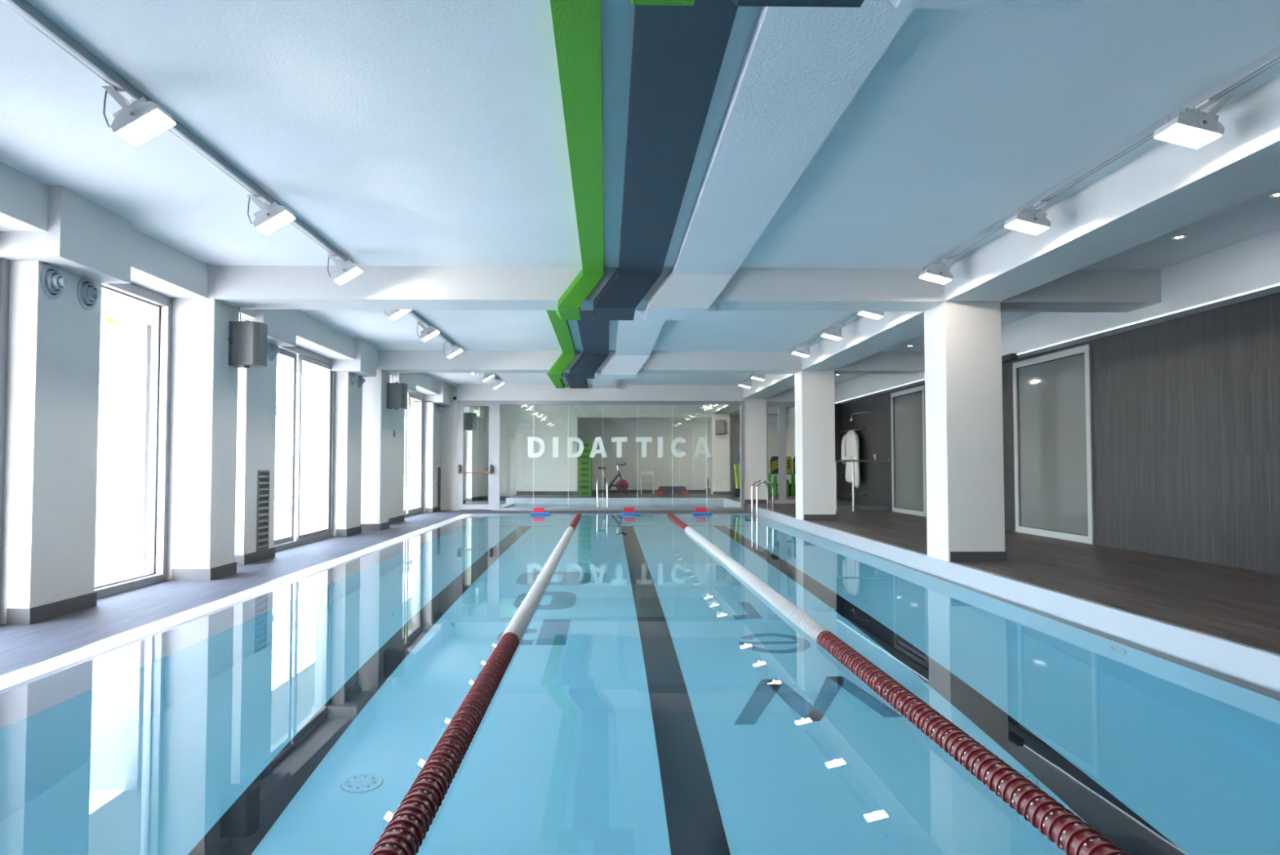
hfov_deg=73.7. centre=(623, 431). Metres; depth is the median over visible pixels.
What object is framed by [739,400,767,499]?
column
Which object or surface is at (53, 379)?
wall
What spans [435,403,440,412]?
air vent
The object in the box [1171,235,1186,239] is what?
recessed light
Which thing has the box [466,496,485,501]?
baseboard
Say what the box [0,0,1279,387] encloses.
ceiling
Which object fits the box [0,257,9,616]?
window
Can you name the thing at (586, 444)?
step
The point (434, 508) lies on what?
baseboard
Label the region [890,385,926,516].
door
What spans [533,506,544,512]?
foam block
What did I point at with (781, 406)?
window
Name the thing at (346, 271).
floodlight
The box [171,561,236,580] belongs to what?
baseboard
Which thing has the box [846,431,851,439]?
hood
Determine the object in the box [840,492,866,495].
wall bar
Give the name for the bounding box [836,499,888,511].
shower tray
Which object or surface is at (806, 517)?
baseboard
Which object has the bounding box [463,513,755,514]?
trim
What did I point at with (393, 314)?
floodlight
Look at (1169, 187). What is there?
beam
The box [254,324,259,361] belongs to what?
grille
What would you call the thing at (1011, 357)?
sensor box
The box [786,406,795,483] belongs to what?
wall
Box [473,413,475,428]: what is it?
grille
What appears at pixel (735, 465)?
noodle
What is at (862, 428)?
wall bar
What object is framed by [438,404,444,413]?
air vent
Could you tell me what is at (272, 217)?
floodlight
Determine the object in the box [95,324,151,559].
window pane
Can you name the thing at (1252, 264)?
wall
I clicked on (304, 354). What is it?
window
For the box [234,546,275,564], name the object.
baseboard
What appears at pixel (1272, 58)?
track
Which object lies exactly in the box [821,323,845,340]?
floodlight
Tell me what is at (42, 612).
baseboard
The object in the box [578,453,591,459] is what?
step
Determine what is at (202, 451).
column
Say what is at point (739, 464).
noodle
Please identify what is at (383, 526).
baseboard
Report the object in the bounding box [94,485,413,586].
floor
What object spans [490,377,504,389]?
floodlight
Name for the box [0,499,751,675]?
floor
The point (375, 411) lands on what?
column
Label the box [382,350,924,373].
beam
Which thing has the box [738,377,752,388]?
floodlight
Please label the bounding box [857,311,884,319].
floodlight
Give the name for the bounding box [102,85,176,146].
floodlight
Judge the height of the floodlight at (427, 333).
0.243 m
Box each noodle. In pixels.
[733,463,738,488]
[738,464,740,488]
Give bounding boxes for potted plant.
[705,475,710,493]
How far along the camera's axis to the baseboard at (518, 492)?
27.11 m
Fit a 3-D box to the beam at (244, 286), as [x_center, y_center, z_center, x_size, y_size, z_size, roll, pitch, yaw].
[0.717,-1.464,8.748,9.460,0.350,0.560,0,-2,-1]
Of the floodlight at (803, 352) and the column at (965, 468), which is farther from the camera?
the floodlight at (803, 352)
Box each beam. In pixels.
[214,265,1161,312]
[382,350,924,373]
[457,384,766,400]
[486,404,777,414]
[711,75,1279,413]
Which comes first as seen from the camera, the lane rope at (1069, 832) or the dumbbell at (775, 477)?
the lane rope at (1069, 832)
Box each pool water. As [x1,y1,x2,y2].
[0,514,1279,854]
[506,504,733,507]
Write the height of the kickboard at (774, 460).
0.440 m
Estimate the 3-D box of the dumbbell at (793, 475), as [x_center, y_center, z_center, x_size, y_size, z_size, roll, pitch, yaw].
[4.384,1.359,22.062,0.110,0.569,0.126,0,-2,-1]
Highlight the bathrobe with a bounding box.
[841,430,860,488]
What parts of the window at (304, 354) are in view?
sash frame, sash frame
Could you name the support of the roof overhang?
attached to the wall at (53, 379)
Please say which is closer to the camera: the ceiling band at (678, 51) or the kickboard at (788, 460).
the ceiling band at (678, 51)
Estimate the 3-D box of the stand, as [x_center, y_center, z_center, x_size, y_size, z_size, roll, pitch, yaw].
[3.481,1.027,24.992,0.440,1.765,0.624,0,-2,-1]
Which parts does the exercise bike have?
frame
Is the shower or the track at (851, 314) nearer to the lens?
the track at (851, 314)
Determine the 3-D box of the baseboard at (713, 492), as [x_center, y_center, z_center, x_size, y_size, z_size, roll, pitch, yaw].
[3.122,1.954,27.444,0.562,0.100,0.584,0,-2,-1]
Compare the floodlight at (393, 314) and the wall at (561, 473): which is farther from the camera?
the wall at (561, 473)
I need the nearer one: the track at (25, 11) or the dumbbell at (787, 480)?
the track at (25, 11)
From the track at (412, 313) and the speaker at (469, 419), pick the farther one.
the speaker at (469, 419)
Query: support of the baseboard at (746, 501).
attached to the column at (754, 411)
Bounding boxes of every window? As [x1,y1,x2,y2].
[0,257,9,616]
[94,282,172,598]
[274,345,335,551]
[275,388,413,486]
[404,391,424,517]
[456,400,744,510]
[766,401,795,503]
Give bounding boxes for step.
[578,441,591,448]
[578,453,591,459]
[578,459,591,466]
[578,466,591,471]
[578,471,591,478]
[578,477,591,484]
[578,484,591,489]
[578,489,591,496]
[582,447,591,453]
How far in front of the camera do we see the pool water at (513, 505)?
23.43 m
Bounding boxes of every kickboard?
[530,511,550,514]
[621,511,640,514]
[692,511,711,513]
[769,456,777,472]
[786,456,792,472]
[792,456,795,472]
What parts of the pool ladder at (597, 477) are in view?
handrail, handrail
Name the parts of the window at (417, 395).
sash frame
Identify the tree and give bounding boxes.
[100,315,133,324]
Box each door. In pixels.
[457,403,493,509]
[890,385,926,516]
[1012,343,1095,544]
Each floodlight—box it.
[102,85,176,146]
[246,195,295,235]
[327,254,363,284]
[383,309,410,319]
[417,321,439,341]
[443,342,462,358]
[480,373,494,382]
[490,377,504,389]
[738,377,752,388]
[751,373,764,381]
[791,342,812,357]
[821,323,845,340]
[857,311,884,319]
[919,257,957,284]
[1004,200,1056,235]
[1153,95,1232,149]
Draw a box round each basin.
[0,514,473,693]
[499,497,740,507]
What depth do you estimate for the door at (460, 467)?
20.78 m
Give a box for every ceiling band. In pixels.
[546,0,694,388]
[563,0,864,388]
[591,0,1081,388]
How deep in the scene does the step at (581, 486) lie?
25.59 m
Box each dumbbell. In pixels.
[768,473,771,495]
[773,475,777,495]
[786,479,789,495]
[791,473,795,495]
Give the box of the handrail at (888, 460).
[835,457,889,511]
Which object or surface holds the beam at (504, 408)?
attached to the ceiling
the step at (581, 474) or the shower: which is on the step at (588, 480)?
the step at (581, 474)
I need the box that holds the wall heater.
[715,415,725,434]
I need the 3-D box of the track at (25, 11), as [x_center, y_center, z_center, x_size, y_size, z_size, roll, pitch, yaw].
[-2.542,-1.785,3.670,0.062,0.053,9.324,0,-2,-1]
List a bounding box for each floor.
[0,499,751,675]
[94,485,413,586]
[506,493,1279,652]
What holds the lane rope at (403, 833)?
on the pool water at (651, 700)
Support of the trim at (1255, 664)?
attached to the floor at (1242, 605)
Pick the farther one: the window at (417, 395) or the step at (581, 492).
the step at (581, 492)
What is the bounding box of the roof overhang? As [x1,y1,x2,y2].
[101,287,413,407]
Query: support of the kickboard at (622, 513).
on the trim at (464, 513)
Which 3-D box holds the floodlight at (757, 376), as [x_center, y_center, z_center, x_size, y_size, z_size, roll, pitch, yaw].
[2.730,-1.138,17.214,0.285,0.216,0.244,0,-2,-1]
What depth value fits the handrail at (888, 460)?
17.56 m
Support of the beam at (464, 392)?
attached to the ceiling
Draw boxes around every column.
[146,265,239,579]
[360,350,390,524]
[478,418,485,496]
[710,413,729,493]
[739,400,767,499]
[794,369,835,519]
[924,301,1004,561]
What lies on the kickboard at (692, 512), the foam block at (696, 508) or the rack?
the foam block at (696, 508)
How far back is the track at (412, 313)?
11.69 m
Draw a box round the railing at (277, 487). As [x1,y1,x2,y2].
[274,466,317,512]
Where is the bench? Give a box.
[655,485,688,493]
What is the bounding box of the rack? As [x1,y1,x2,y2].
[768,472,795,496]
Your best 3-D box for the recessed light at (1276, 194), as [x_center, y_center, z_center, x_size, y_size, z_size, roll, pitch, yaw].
[4.739,-1.714,6.176,0.112,0.006,0.112,0,-2,-1]
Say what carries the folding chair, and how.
on the floor at (1242, 605)
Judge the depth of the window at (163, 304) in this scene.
8.22 m
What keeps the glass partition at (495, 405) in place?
in the wall at (53, 379)
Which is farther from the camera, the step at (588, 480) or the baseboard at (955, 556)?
the step at (588, 480)
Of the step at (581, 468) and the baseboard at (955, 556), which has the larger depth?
the step at (581, 468)
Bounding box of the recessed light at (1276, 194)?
[1269,192,1279,197]
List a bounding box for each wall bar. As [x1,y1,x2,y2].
[840,427,866,431]
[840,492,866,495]
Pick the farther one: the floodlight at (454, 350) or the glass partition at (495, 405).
the glass partition at (495, 405)
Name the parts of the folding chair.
backrest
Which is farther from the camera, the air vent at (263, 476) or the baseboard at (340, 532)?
the baseboard at (340, 532)
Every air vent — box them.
[40,264,66,299]
[76,276,101,310]
[256,470,269,551]
[266,342,279,361]
[349,372,358,386]
[356,374,365,388]
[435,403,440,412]
[437,466,440,506]
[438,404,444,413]
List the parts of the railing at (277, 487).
post, rail, rail, rail, rail, rail, post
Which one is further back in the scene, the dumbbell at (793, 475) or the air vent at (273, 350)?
the dumbbell at (793, 475)
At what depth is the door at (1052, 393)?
11.13 m
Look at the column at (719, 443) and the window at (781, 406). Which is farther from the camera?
the column at (719, 443)
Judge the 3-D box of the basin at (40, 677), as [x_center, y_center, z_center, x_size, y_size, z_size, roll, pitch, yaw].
[-0.001,2.097,9.239,6.370,1.250,19.820,0,-2,-1]
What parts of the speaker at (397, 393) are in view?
plate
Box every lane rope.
[368,512,581,854]
[666,512,1128,854]
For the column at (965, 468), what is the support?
on the floor at (1242, 605)
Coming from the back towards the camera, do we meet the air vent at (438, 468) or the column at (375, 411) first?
the air vent at (438, 468)
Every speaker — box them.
[227,306,267,368]
[386,374,407,409]
[463,408,476,431]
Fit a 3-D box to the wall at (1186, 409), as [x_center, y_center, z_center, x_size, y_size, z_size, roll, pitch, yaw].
[5.321,0.016,9.239,0.970,2.590,24.250,0,-2,-1]
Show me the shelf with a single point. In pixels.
(768, 473)
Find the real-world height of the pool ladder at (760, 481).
1.730 m
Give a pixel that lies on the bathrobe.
(850, 442)
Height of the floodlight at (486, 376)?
0.243 m
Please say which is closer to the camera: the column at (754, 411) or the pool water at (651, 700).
the pool water at (651, 700)
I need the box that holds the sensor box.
[1001,353,1017,362]
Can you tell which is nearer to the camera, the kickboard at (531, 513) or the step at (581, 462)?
the kickboard at (531, 513)
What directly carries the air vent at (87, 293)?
in the wall at (53, 379)
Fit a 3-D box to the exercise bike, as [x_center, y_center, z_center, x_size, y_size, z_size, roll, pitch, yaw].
[-0.335,1.509,27.712,0.990,1.008,0.500,0,-2,-1]
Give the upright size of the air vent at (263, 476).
0.950 m
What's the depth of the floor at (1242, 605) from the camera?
7.45 m
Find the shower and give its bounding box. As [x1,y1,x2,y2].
[848,411,875,421]
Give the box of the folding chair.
[640,471,653,493]
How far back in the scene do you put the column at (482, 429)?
27.06 m
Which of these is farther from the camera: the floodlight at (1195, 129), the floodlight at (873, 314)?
the floodlight at (873, 314)
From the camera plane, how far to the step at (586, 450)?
25.63 m
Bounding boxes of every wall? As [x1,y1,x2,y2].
[0,161,486,623]
[484,413,778,496]
[766,227,1279,404]
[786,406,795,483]
[835,292,1279,574]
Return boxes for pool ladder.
[596,477,608,507]
[751,479,773,518]
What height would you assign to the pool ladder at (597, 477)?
1.171 m
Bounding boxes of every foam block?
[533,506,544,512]
[623,506,635,511]
[694,506,706,511]
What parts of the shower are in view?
arm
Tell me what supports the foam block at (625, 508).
on the kickboard at (622, 513)
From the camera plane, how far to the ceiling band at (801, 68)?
4.77 m
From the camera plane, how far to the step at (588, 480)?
25.59 m
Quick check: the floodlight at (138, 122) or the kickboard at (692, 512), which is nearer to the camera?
the floodlight at (138, 122)
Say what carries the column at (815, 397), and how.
on the floor at (1242, 605)
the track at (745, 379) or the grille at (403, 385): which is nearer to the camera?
the grille at (403, 385)
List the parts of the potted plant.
pot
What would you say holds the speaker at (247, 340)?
attached to the column at (202, 451)
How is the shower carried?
attached to the wall at (1186, 409)
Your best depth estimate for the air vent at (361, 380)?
13.93 m
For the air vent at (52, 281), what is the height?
0.256 m
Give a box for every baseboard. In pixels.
[6,591,97,624]
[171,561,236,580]
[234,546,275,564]
[336,525,361,536]
[360,521,389,530]
[388,514,404,524]
[425,506,439,512]
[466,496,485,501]
[485,489,706,499]
[712,491,730,494]
[744,499,766,503]
[804,514,836,519]
[950,551,1007,561]
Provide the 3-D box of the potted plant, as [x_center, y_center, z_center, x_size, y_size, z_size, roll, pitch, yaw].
[2.728,1.693,27.616,0.170,0.634,0.170,0,-2,-1]
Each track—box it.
[0,0,353,262]
[407,309,463,352]
[738,373,753,383]
[788,311,857,353]
[923,45,1279,271]
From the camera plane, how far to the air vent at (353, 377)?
13.53 m
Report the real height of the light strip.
0.009 m
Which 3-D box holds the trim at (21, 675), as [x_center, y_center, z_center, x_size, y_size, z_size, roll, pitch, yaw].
[-3.285,1.489,9.196,0.200,0.042,19.820,0,-2,-1]
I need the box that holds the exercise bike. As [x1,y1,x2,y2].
[597,462,628,493]
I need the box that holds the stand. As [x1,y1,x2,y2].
[733,488,740,497]
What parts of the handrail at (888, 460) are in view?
post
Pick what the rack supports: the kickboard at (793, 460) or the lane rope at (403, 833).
the kickboard at (793, 460)
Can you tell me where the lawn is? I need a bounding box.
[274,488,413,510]
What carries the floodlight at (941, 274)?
attached to the track at (1272, 58)
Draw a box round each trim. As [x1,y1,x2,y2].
[0,514,471,690]
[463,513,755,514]
[755,506,1279,689]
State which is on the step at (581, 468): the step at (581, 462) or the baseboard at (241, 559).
the step at (581, 462)
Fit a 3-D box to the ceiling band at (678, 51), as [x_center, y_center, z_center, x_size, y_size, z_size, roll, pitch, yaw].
[-0.120,-1.404,8.997,0.888,0.430,23.958,0,-2,-6]
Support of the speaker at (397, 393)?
attached to the column at (375, 411)
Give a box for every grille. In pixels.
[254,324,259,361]
[402,384,404,406]
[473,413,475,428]
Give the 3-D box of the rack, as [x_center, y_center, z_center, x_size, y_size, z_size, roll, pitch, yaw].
[4.104,1.183,22.308,1.240,1.250,0.400,0,-2,-1]
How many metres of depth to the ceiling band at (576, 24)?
4.79 m
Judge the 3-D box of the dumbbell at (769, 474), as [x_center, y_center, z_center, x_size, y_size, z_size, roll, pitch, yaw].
[3.764,1.359,22.049,0.110,0.569,0.126,0,-2,-1]
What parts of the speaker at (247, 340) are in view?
plate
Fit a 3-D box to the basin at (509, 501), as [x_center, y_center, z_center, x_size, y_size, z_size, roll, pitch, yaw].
[-0.201,2.179,22.744,6.250,0.713,3.220,0,-2,-1]
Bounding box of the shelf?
[768,472,795,474]
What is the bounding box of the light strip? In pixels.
[835,283,1279,403]
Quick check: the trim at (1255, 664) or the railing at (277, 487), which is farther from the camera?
the railing at (277, 487)
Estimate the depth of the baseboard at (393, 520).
16.44 m
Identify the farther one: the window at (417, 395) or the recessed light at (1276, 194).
the window at (417, 395)
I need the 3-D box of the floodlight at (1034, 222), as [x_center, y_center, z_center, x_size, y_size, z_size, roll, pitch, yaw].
[2.950,-1.556,6.204,0.285,0.216,0.244,0,-2,-1]

